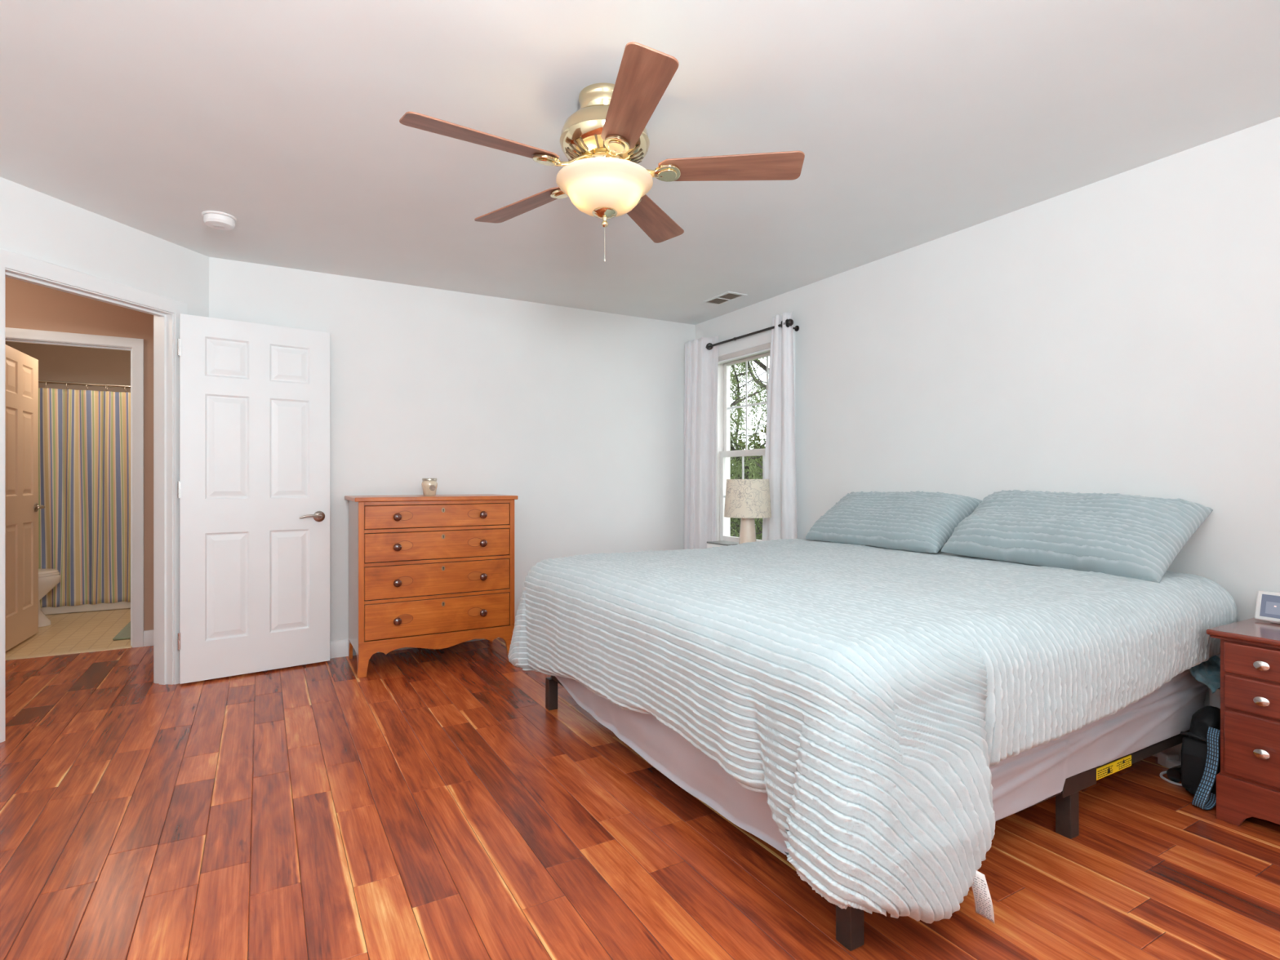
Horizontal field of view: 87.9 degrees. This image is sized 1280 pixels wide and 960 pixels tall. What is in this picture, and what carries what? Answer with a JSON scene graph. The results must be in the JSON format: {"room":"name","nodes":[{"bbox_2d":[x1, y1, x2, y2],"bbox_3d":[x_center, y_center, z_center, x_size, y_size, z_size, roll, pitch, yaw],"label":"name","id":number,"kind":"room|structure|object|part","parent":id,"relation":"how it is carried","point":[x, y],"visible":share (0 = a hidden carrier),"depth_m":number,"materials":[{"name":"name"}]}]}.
{"room":"bedroom","nodes":[
{"label":"bedroom","id":0,"kind":"room"},
{"bbox_2d":[4,341,130,392],"bbox_3d":[-5.127,-0.090,6.457,1.700,2.440,0.100,0,0,-30],"label":"wall","id":1,"kind":"structure","parent":0,"point":[55,362],"depth_m":6.30,"materials":[{"name":"paint"}]},
{"bbox_2d":[4,276,153,631],"bbox_3d":[-4.021,-0.090,4.218,3.400,2.440,0.115,0,0,-30],"label":"wall","id":2,"kind":"structure","parent":0,"point":[28,305],"depth_m":4.42,"materials":[{"name":"beige paint"}]},
{"bbox_2d":[4,344,44,652],"bbox_3d":[-4.267,0.118,4.550,0.149,2.000,0.735,0,0,-28],"label":"door","id":3,"kind":"structure","parent":2,"relation":"in","point":[21,370],"depth_m":4.58,"materials":[{"name":"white wood"}]},
{"bbox_3d":[-4.374,0.198,4.841,0.046,0.066,0.066,0,0,-28],"label":"handle","id":4,"kind":"part","parent":3,"relation":"part of","materials":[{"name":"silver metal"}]},
{"bbox_2d":[4,327,143,647],"bbox_3d":[-3.780,0.087,4.346,0.877,2.086,0.138,0,0,-30],"label":"door frame","id":5,"kind":"structure","parent":2,"relation":"attached to","point":[135,346],"depth_m":4.49,"materials":[{"name":"white wood"}]},
{"bbox_2d":[143,630,153,646],"bbox_3d":[-2.998,1.077,4.728,0.898,0.105,0.014,0,0,-30],"label":"baseboard","id":6,"kind":"structure","parent":2,"relation":"attached to","point":[148,634],"depth_m":4.52,"materials":[{"name":"white wood"}]},
{"bbox_2d":[0,177,208,317],"bbox_3d":[-2.766,-0.090,3.124,0.115,2.440,1.620,0,0,13],"label":"wall","id":7,"kind":"structure","parent":0,"point":[36,224],"depth_m":3.28,"materials":[{"name":"paint"}]},
{"bbox_2d":[0,248,187,742],"bbox_3d":[-2.730,0.067,3.290,0.159,2.126,0.962,0,0,13],"label":"door frame","id":8,"kind":"structure","parent":7,"relation":"attached to","point":[166,311],"depth_m":3.67,"materials":[{"name":"white wood"}]},
{"bbox_2d":[177,313,329,684],"bbox_3d":[-2.234,0.103,3.888,0.778,2.030,0.149,0,0,-38],"label":"door","id":9,"kind":"structure","parent":7,"relation":"in","point":[254,483],"depth_m":3.85,"materials":[{"name":"white wood"}]},
{"bbox_3d":[-1.986,0.219,4.004,0.121,0.024,0.023,0,0,-38],"label":"lever","id":10,"kind":"part","parent":9,"relation":"part of","materials":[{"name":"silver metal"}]},
{"bbox_3d":[-1.954,0.223,4.057,0.066,0.066,0.046,0,0,-38],"label":"handle","id":11,"kind":"part","parent":9,"relation":"part of","materials":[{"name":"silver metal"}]},
{"bbox_2d":[208,257,695,641],"bbox_3d":[-0.996,-0.090,4.846,3.603,2.440,0.117,0,0,-30],"label":"wall","id":12,"kind":"structure","parent":0,"point":[577,415],"depth_m":4.77,"materials":[{"name":"paint"}]},
{"bbox_2d":[329,621,515,658],"bbox_3d":[-1.031,1.077,4.749,3.420,0.105,0.014,0,0,-30],"label":"baseboard","id":13,"kind":"structure","parent":12,"relation":"attached to","point":[340,648],"depth_m":4.24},
{"bbox_2d":[0,0,1279,324],"bbox_3d":[-1.594,-1.360,3.034,6.440,0.100,9.550,0,0,-30],"label":"ceiling","id":14,"kind":"structure","parent":0,"point":[914,122],"depth_m":2.40,"materials":[{"name":"paint"}]},
{"bbox_2d":[201,210,236,230],"bbox_3d":[-2.091,-1.284,3.303,0.150,0.052,0.150,0,0,-30],"label":"smoke detector","id":15,"kind":"object","parent":14,"relation":"attached to","point":[212,219],"visible":1,"depth_m":3.26,"materials":[{"name":"white plastic"}]},
{"bbox_3d":[-2.091,-1.305,3.303,0.150,0.010,0.150,0,0,-30],"label":"mounting plate","id":16,"kind":"part","parent":15,"relation":"part of","materials":[{"name":"white plastic"}]},
{"bbox_2d":[399,41,804,262],"bbox_3d":[-0.156,-1.030,2.254,1.250,0.560,1.298,0,0,-30],"label":"ceiling fan","id":17,"kind":"object","parent":14,"relation":"hanging from","point":[604,142],"visible":1,"depth_m":2.18,"materials":[{"name":"brown wood"}]},
{"bbox_3d":[-0.484,-1.055,2.057,0.483,0.006,0.140,0,13,-32],"label":"blade","id":18,"kind":"part","parent":17,"relation":"part of","materials":[{"name":"brown wood"}]},
{"bbox_3d":[-0.446,-1.055,2.557,0.483,0.006,0.140,0,13,40],"label":"blade","id":19,"kind":"part","parent":17,"relation":"part of","materials":[{"name":"brown wood"}]},
{"bbox_3d":[-0.243,-1.065,2.381,0.203,0.065,0.081,0,12,40],"label":"blade arm","id":20,"kind":"part","parent":17,"relation":"part of","materials":[{"name":"gold metal"}]},
{"bbox_3d":[-0.255,-1.065,2.195,0.203,0.065,0.081,0,13,-32],"label":"blade arm","id":21,"kind":"part","parent":17,"relation":"part of","materials":[{"name":"gold metal"}]},
{"bbox_3d":[-0.121,-0.974,2.280,0.332,0.112,0.332,0,0,-30],"label":"lamp shade","id":22,"kind":"part","parent":17,"relation":"part of","materials":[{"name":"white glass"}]},
{"bbox_3d":[-0.081,-1.065,2.127,0.081,0.065,0.203,13,-3,-13],"label":"blade arm","id":23,"kind":"part","parent":17,"relation":"part of","materials":[{"name":"gold metal"}]},
{"bbox_3d":[-0.020,-1.055,1.866,0.140,0.006,0.483,13,-3,-13],"label":"blade","id":24,"kind":"part","parent":17,"relation":"part of","materials":[{"name":"brown wood"}]},
{"bbox_3d":[0.038,-1.065,2.270,0.203,0.065,0.081,0,-13,4],"label":"blade arm","id":25,"kind":"part","parent":17,"relation":"part of","materials":[{"name":"gold metal"}]},
{"bbox_3d":[0.042,-1.055,2.675,0.140,0.006,0.483,-13,-5,22],"label":"blade","id":26,"kind":"part","parent":17,"relation":"part of","materials":[{"name":"brown wood"}]},
{"bbox_3d":[0.304,-1.055,2.248,0.483,0.006,0.140,0,-13,4],"label":"blade","id":27,"kind":"part","parent":17,"relation":"part of","materials":[{"name":"brown wood"}]},
{"bbox_2d":[701,291,747,306],"bbox_3d":[0.604,-1.307,4.790,0.170,0.006,0.330,0,0,-30],"label":"ceiling vent","id":28,"kind":"object","parent":14,"relation":"in","point":[728,296],"visible":1,"depth_m":4.78,"materials":[{"name":"metal"}]},
{"bbox_2d":[0,608,1279,959],"bbox_3d":[-1.697,1.160,3.062,6.290,0.060,9.400,0,0,-30],"label":"floor","id":29,"kind":"structure","parent":0,"point":[430,804],"depth_m":2.06,"materials":[{"name":"brown wood"}]},
{"bbox_2d":[38,568,61,626],"bbox_3d":[-4.862,0.755,5.031,0.730,0.750,0.460,0,0,-30],"label":"toilet","id":30,"kind":"object","parent":29,"relation":"on","point":[48,579],"visible":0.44,"depth_m":5.13,"materials":[{"name":"ceramic"}]},
{"bbox_3d":[-4.791,0.710,5.072,0.540,0.024,0.378,0,0,-30],"label":"lid","id":31,"kind":"part","parent":30,"relation":"part of","materials":[{"name":"ceramic"}]},
{"bbox_3d":[-4.786,0.732,5.074,0.544,0.019,0.382,0,0,-30],"label":"seat","id":32,"kind":"part","parent":30,"relation":"part of","materials":[{"name":"ceramic"}]},
{"bbox_2d":[4,645,132,660],"bbox_3d":[-3.760,1.127,4.310,0.745,0.007,0.065,0,0,-30],"label":"threshold","id":33,"kind":"object","parent":29,"relation":"on","point":[123,646],"visible":1,"depth_m":4.33,"materials":[{"name":"brown wood"}]},
{"bbox_2d":[40,601,130,614],"bbox_3d":[-4.902,0.915,6.062,1.690,0.430,0.790,0,0,-30],"label":"bathtub","id":34,"kind":"object","parent":29,"relation":"on","point":[120,605],"visible":0.04,"depth_m":5.69,"materials":[{"name":"ceramic"}]},
{"bbox_2d":[112,621,130,639],"bbox_3d":[-3.700,1.123,5.142,0.485,0.014,0.800,0,0,-30],"label":"bath mat","id":35,"kind":"object","parent":29,"relation":"on","point":[125,633],"visible":0.24,"depth_m":4.82,"materials":[{"name":"fabric"}]},
{"bbox_2d":[344,493,518,677],"bbox_3d":[-1.326,0.615,4.230,0.964,1.030,0.549,0,0,-30],"label":"dresser","id":36,"kind":"object","parent":29,"relation":"on","point":[437,571],"visible":0.98,"depth_m":4.00,"materials":[{"name":"brown wood"}]},
{"bbox_3d":[-1.418,0.826,3.882,0.047,0.047,0.037,0,0,-30],"label":"knob","id":37,"kind":"part","parent":36,"relation":"part of","materials":[{"name":"brown wood"}]},
{"bbox_3d":[-1.418,0.603,3.882,0.047,0.047,0.037,0,0,-30],"label":"knob","id":38,"kind":"part","parent":36,"relation":"part of","materials":[{"name":"brown wood"}]},
{"bbox_3d":[-1.418,0.393,3.882,0.047,0.047,0.037,0,0,-30],"label":"knob","id":39,"kind":"part","parent":36,"relation":"part of","materials":[{"name":"brown wood"}]},
{"bbox_3d":[-1.418,0.216,3.882,0.047,0.047,0.037,0,0,-30],"label":"knob","id":40,"kind":"part","parent":36,"relation":"part of","materials":[{"name":"brown wood"}]},
{"bbox_2d":[421,478,437,495],"bbox_3d":[-1.344,0.044,4.242,0.098,0.110,0.098,0,0,-1],"label":"candle jar","id":41,"kind":"object","parent":36,"relation":"on","point":[429,486],"visible":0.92,"depth_m":4.21,"materials":[{"name":"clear glass"}]},
{"bbox_3d":[-1.344,-0.003,4.242,0.091,0.016,0.091,0,0,-30],"label":"lid","id":42,"kind":"part","parent":41,"relation":"part of","materials":[{"name":"silver metal"}]},
{"bbox_3d":[-1.210,0.706,4.032,0.865,0.019,0.020,0,0,-30],"label":"rail","id":43,"kind":"part","parent":36,"relation":"part of","materials":[{"name":"brown wood"}]},
{"bbox_3d":[-1.210,0.489,4.032,0.865,0.019,0.020,0,0,-30],"label":"rail","id":44,"kind":"part","parent":36,"relation":"part of","materials":[{"name":"brown wood"}]},
{"bbox_3d":[-1.210,0.296,4.032,0.865,0.019,0.020,0,0,-30],"label":"rail","id":45,"kind":"part","parent":36,"relation":"part of","materials":[{"name":"brown wood"}]},
{"bbox_3d":[-1.210,0.136,4.032,0.865,0.021,0.020,0,0,-30],"label":"rail","id":46,"kind":"part","parent":36,"relation":"part of","materials":[{"name":"brown wood"}]},
{"bbox_3d":[-1.210,0.822,4.032,0.860,0.206,0.017,0,0,-30],"label":"drawer","id":47,"kind":"part","parent":36,"relation":"part of","materials":[{"name":"brown wood"}]},
{"bbox_3d":[-1.210,0.598,4.032,0.860,0.189,0.017,0,0,-30],"label":"drawer","id":48,"kind":"part","parent":36,"relation":"part of","materials":[{"name":"brown wood"}]},
{"bbox_3d":[-1.210,0.393,4.032,0.860,0.166,0.017,0,0,-30],"label":"drawer","id":49,"kind":"part","parent":36,"relation":"part of","materials":[{"name":"brown wood"}]},
{"bbox_3d":[-1.210,0.216,4.032,0.860,0.133,0.017,0,0,-30],"label":"drawer","id":50,"kind":"part","parent":36,"relation":"part of","materials":[{"name":"brown wood"}]},
{"bbox_3d":[-0.975,0.826,4.135,0.047,0.047,0.037,0,0,-30],"label":"knob","id":51,"kind":"part","parent":36,"relation":"part of","materials":[{"name":"brown wood"}]},
{"bbox_3d":[-0.975,0.603,4.135,0.047,0.047,0.037,0,0,-30],"label":"knob","id":52,"kind":"part","parent":36,"relation":"part of","materials":[{"name":"brown wood"}]},
{"bbox_3d":[-0.975,0.393,4.135,0.047,0.047,0.037,0,0,-30],"label":"knob","id":53,"kind":"part","parent":36,"relation":"part of","materials":[{"name":"brown wood"}]},
{"bbox_3d":[-0.975,0.216,4.135,0.047,0.047,0.037,0,0,-30],"label":"knob","id":54,"kind":"part","parent":36,"relation":"part of","materials":[{"name":"brown wood"}]},
{"bbox_2d":[545,675,1189,951],"bbox_3d":[0.850,1.030,2.918,1.919,0.200,1.963,0,0,-30],"label":"frame","id":55,"kind":"object","parent":29,"relation":"on","point":[849,921],"visible":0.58,"depth_m":2.11,"materials":[{"name":"metal"}]},
{"bbox_3d":[-0.437,1.055,3.286,0.048,0.150,0.048,0,0,-30],"label":"leg","id":56,"kind":"part","parent":55,"relation":"part of","materials":[{"name":"metal"}]},
{"bbox_3d":[0.513,1.055,1.623,0.048,0.150,0.048,0,0,-30],"label":"leg","id":57,"kind":"part","parent":55,"relation":"part of","materials":[{"name":"metal"}]},
{"bbox_3d":[0.860,0.963,2.921,1.900,0.035,1.926,0,0,-30],"label":"rail","id":58,"kind":"part","parent":55,"relation":"part of","materials":[{"name":"metal"}]},
{"bbox_2d":[555,669,1208,855],"bbox_3d":[0.859,0.765,2.917,1.974,0.554,1.992,0,0,-30],"label":"box spring","id":59,"kind":"object","parent":55,"relation":"on","point":[1019,782],"visible":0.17,"depth_m":2.17,"materials":[{"name":"white fabric"}]},
{"bbox_2d":[507,538,1237,923],"bbox_3d":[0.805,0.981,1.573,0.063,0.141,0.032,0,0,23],"label":"duvet","id":60,"kind":"object","parent":59,"relation":"on","point":[872,694],"visible":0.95,"depth_m":1.83,"materials":[{"name":"fabric"}]},
{"bbox_2d":[805,490,982,553],"bbox_3d":[1.362,0.210,3.662,0.388,0.303,0.885,0,0,-30],"label":"pillow","id":61,"kind":"object","parent":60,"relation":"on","point":[917,522],"visible":0.96,"depth_m":3.49,"materials":[{"name":"fabric"}]},
{"bbox_2d":[973,875,992,920],"bbox_3d":[0.805,0.984,1.568,0.051,0.115,0.024,0,0,23],"label":"tag","id":62,"kind":"object","parent":60,"relation":"attached to","point":[983,901],"depth_m":1.56,"materials":[{"name":"white fabric"}]},
{"bbox_2d":[941,489,1213,582],"bbox_3d":[1.804,0.210,2.844,0.401,0.330,0.903,0,0,-27],"label":"pillow","id":63,"kind":"object","parent":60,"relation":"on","point":[1140,537],"visible":0.97,"depth_m":2.66,"materials":[{"name":"fabric"}]},
{"bbox_3d":[1.363,1.055,2.120,0.048,0.150,0.048,0,0,-30],"label":"leg","id":64,"kind":"part","parent":55,"relation":"part of","materials":[{"name":"metal"}]},
{"bbox_2d":[1097,758,1131,777],"bbox_3d":[1.590,0.964,2.225,0.218,0.023,0.001,0,0,-30],"label":"warning label","id":65,"kind":"object","parent":55,"relation":"attached to","point":[1118,764],"depth_m":2.22,"materials":[{"name":"yellow paper"}]},
{"bbox_2d":[1157,751,1181,768],"bbox_3d":[2.087,1.104,2.604,0.056,0.052,0.092,0,0,-5],"label":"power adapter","id":66,"kind":"object","parent":29,"relation":"on","point":[1168,759],"visible":0.63,"depth_m":2.61,"materials":[{"name":"white plastic"}]},
{"bbox_2d":[1159,770,1182,786],"bbox_3d":[2.012,1.118,2.504,0.083,0.024,0.115,0,0,16],"label":"power cable","id":67,"kind":"object","parent":29,"relation":"on","point":[1165,771],"visible":0.63,"depth_m":2.49,"materials":[{"name":"white plastic"}]},
{"bbox_2d":[1166,764,1181,782],"bbox_3d":[2.050,1.105,2.510,0.120,0.051,0.051,0,0,-26],"label":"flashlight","id":68,"kind":"object","parent":29,"relation":"on","point":[1174,774],"visible":0.58,"depth_m":2.48,"materials":[{"name":"black plastic"}]},
{"bbox_2d":[1180,705,1220,809],"bbox_3d":[2.010,0.971,2.350,0.268,0.315,0.128,0,0,-30],"label":"backpack","id":69,"kind":"object","parent":29,"relation":"on","point":[1200,751],"visible":0.75,"depth_m":2.33,"materials":[{"name":"black fabric"}]},
{"bbox_2d":[1209,688,1220,708],"bbox_3d":[2.178,0.937,2.460,0.102,0.386,0.099,0,0,-30],"label":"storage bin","id":70,"kind":"object","parent":29,"relation":"on","point":[1215,698],"visible":0.02,"depth_m":2.46,"materials":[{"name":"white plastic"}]},
{"bbox_2d":[1189,655,1220,693],"bbox_3d":[2.079,0.709,2.420,0.292,0.114,0.127,0,0,-30],"label":"pillow","id":71,"kind":"object","parent":70,"relation":"in","point":[1207,673],"visible":0.59,"depth_m":2.38,"materials":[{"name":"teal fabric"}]},
{"bbox_2d":[1206,617,1279,826],"bbox_3d":[2.228,0.815,2.058,0.431,0.631,0.623,0,0,-30],"label":"nightstand","id":72,"kind":"object","parent":29,"relation":"on","point":[1248,780],"visible":0.97,"depth_m":2.15,"materials":[{"name":"brown wood"}]},
{"bbox_3d":[2.235,0.522,2.062,0.411,0.008,0.609,0,0,-30],"label":"moulding","id":73,"kind":"part","parent":72,"relation":"part of","materials":[{"name":"brown wood"}]},
{"bbox_3d":[2.070,0.864,1.968,0.012,0.208,0.541,0,0,-30],"label":"drawer","id":74,"kind":"part","parent":72,"relation":"part of","materials":[{"name":"brown wood"}]},
{"bbox_3d":[2.070,0.698,1.968,0.012,0.108,0.541,0,0,-30],"label":"drawer","id":75,"kind":"part","parent":72,"relation":"part of","materials":[{"name":"brown wood"}]},
{"bbox_3d":[2.070,0.585,1.968,0.012,0.102,0.541,0,0,-30],"label":"drawer","id":76,"kind":"part","parent":72,"relation":"part of","materials":[{"name":"brown wood"}]},
{"bbox_3d":[1.970,0.866,2.103,0.028,0.030,0.041,0,0,-30],"label":"knob","id":77,"kind":"part","parent":72,"relation":"part of","materials":[{"name":"metal"}]},
{"bbox_3d":[1.970,0.700,2.103,0.028,0.030,0.041,0,0,-30],"label":"knob","id":78,"kind":"part","parent":72,"relation":"part of","materials":[{"name":"metal"}]},
{"bbox_3d":[1.970,0.587,2.103,0.028,0.030,0.041,0,0,-30],"label":"knob","id":79,"kind":"part","parent":72,"relation":"part of","materials":[{"name":"metal"}]},
{"bbox_2d":[1254,590,1279,623],"bbox_3d":[2.247,0.446,2.281,0.062,0.105,0.196,0,0,-27],"label":"picture frame","id":80,"kind":"object","parent":72,"relation":"on","point":[1268,603],"visible":1,"depth_m":2.33,"materials":[{"name":"white plastic"}]},
{"bbox_3d":[0.646,0.830,4.676,0.320,0.600,0.760,0,0,-30],"label":"side table","id":81,"kind":"object","parent":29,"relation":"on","visible":0},
{"bbox_2d":[706,540,738,548],"bbox_3d":[0.623,0.492,4.847,0.156,0.074,0.256,0,0,-30],"label":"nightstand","id":82,"kind":"object","parent":81,"relation":"on","point":[710,544],"visible":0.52,"depth_m":4.85,"materials":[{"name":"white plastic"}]},
{"bbox_2d":[724,479,771,543],"bbox_3d":[0.728,0.262,4.492,0.317,0.535,0.317,0,0,-30],"label":"table lamp","id":83,"kind":"object","parent":81,"relation":"on","point":[746,500],"visible":0.8,"depth_m":4.37,"materials":[{"name":"beige fabric"}]},
{"bbox_3d":[0.728,0.122,4.492,0.317,0.255,0.317,0,0,-30],"label":"lamp shade","id":84,"kind":"part","parent":83,"relation":"part of","materials":[{"name":"beige fabric"}]},
{"bbox_2d":[695,116,1279,706],"bbox_3d":[2.006,-0.090,3.071,0.150,2.440,5.943,0,0,-30],"label":"wall","id":85,"kind":"structure","parent":0,"point":[1119,333],"depth_m":2.97,"materials":[{"name":"paint"}]},
{"bbox_2d":[707,319,799,347],"bbox_3d":[0.770,-1.049,4.954,0.128,0.064,1.142,0,0,-30],"label":"curtain rod","id":86,"kind":"object","parent":85,"relation":"attached to","point":[790,322],"visible":0.64,"depth_m":4.75,"materials":[{"name":"metal"}]},
{"bbox_2d":[684,335,719,549],"bbox_3d":[0.474,-0.016,5.352,0.076,2.232,0.419,0,0,-39],"label":"curtain","id":87,"kind":"object","parent":86,"relation":"hanging from","point":[701,362],"visible":0.76,"depth_m":5.31,"materials":[{"name":"white fabric"}]},
{"bbox_2d":[761,311,797,541],"bbox_3d":[0.941,-0.016,4.574,0.067,2.233,0.402,0,0,-30],"label":"curtain","id":88,"kind":"object","parent":86,"relation":"hanging from","point":[780,469],"visible":0.73,"depth_m":4.55,"materials":[{"name":"white fabric"}]},
{"bbox_2d":[715,328,795,542],"bbox_3d":[0.857,-0.205,5.024,0.190,1.670,1.055,0,0,-30],"label":"window","id":89,"kind":"structure","parent":85,"relation":"in","point":[723,452],"depth_m":5.36,"materials":[{"name":"plastic"}]},
{"bbox_3d":[0.861,0.133,5.026,0.032,0.730,0.811,0,0,-30],"label":"sash","id":90,"kind":"part","parent":89,"relation":"part of","materials":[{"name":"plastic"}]},
{"bbox_2d":[718,329,771,364],"bbox_3d":[0.762,-0.994,4.975,0.072,0.152,0.874,0,0,-30],"label":"window shade","id":91,"kind":"object","parent":89,"relation":"attached to","point":[759,343],"visible":0.52,"depth_m":4.93,"materials":[{"name":"fabric"}]},
{"bbox_3d":[0.774,-0.925,4.979,0.038,0.015,0.860,0,0,-30],"label":"rail","id":92,"kind":"part","parent":91,"relation":"part of","materials":[{"name":"white plastic"}]},
{"bbox_3d":[0.891,-0.564,5.043,0.032,0.758,0.811,0,0,-30],"label":"sash","id":93,"kind":"part","parent":89,"relation":"part of","materials":[{"name":"plastic"}]},
{"bbox_2d":[1151,742,1182,761],"bbox_3d":[1.913,1.077,3.067,0.014,0.105,5.810,0,0,-30],"label":"baseboard","id":94,"kind":"structure","parent":85,"relation":"attached to","point":[1176,749],"depth_m":2.65,"materials":[{"name":"white wood"}]},
{"bbox_3d":[-5.317,-0.090,4.975,0.100,2.440,2.485,0,0,-30],"label":"wall","id":95,"kind":"structure","parent":0,"visible":0},
{"bbox_2d":[38,380,130,388],"bbox_3d":[-4.683,-0.815,5.680,1.690,0.024,0.025,0,0,-30],"label":"shower rod","id":96,"kind":"object","parent":95,"relation":"attached to","point":[39,381],"visible":0.48,"depth_m":5.64,"materials":[{"name":"silver metal"}]},
{"bbox_2d":[38,381,130,607],"bbox_3d":[-4.664,0.117,5.696,1.509,1.890,0.055,0,0,-30],"label":"shower curtain","id":97,"kind":"object","parent":96,"relation":"hanging from","point":[84,436],"visible":0.41,"depth_m":5.67,"materials":[{"name":"multicoloured fabric"}]},
{"label":"outside","id":98,"kind":"structure","parent":0,"visible":0},
{"bbox_3d":[10.252,4.230,26.007,36.400,0.200,55.000,0,0,-30],"label":"ground","id":99,"kind":"structure","parent":98,"visible":0},
{"bbox_2d":[729,423,766,537],"bbox_3d":[3.257,1.448,17.626,4.796,5.950,5.251,0,0,-35],"label":"leafy tree","id":100,"kind":"object","parent":99,"relation":"on","point":[765,428],"visible":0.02,"depth_m":17.59,"materials":[{"name":"green plant"}]},
{"bbox_2d":[729,356,768,539],"bbox_3d":[2.101,0.216,10.426,5.611,9.837,6.114,0,0,35],"label":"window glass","id":101,"kind":"object","parent":99,"relation":"on","point":[735,469],"visible":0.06,"depth_m":9.68,"materials":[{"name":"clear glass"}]}
]}

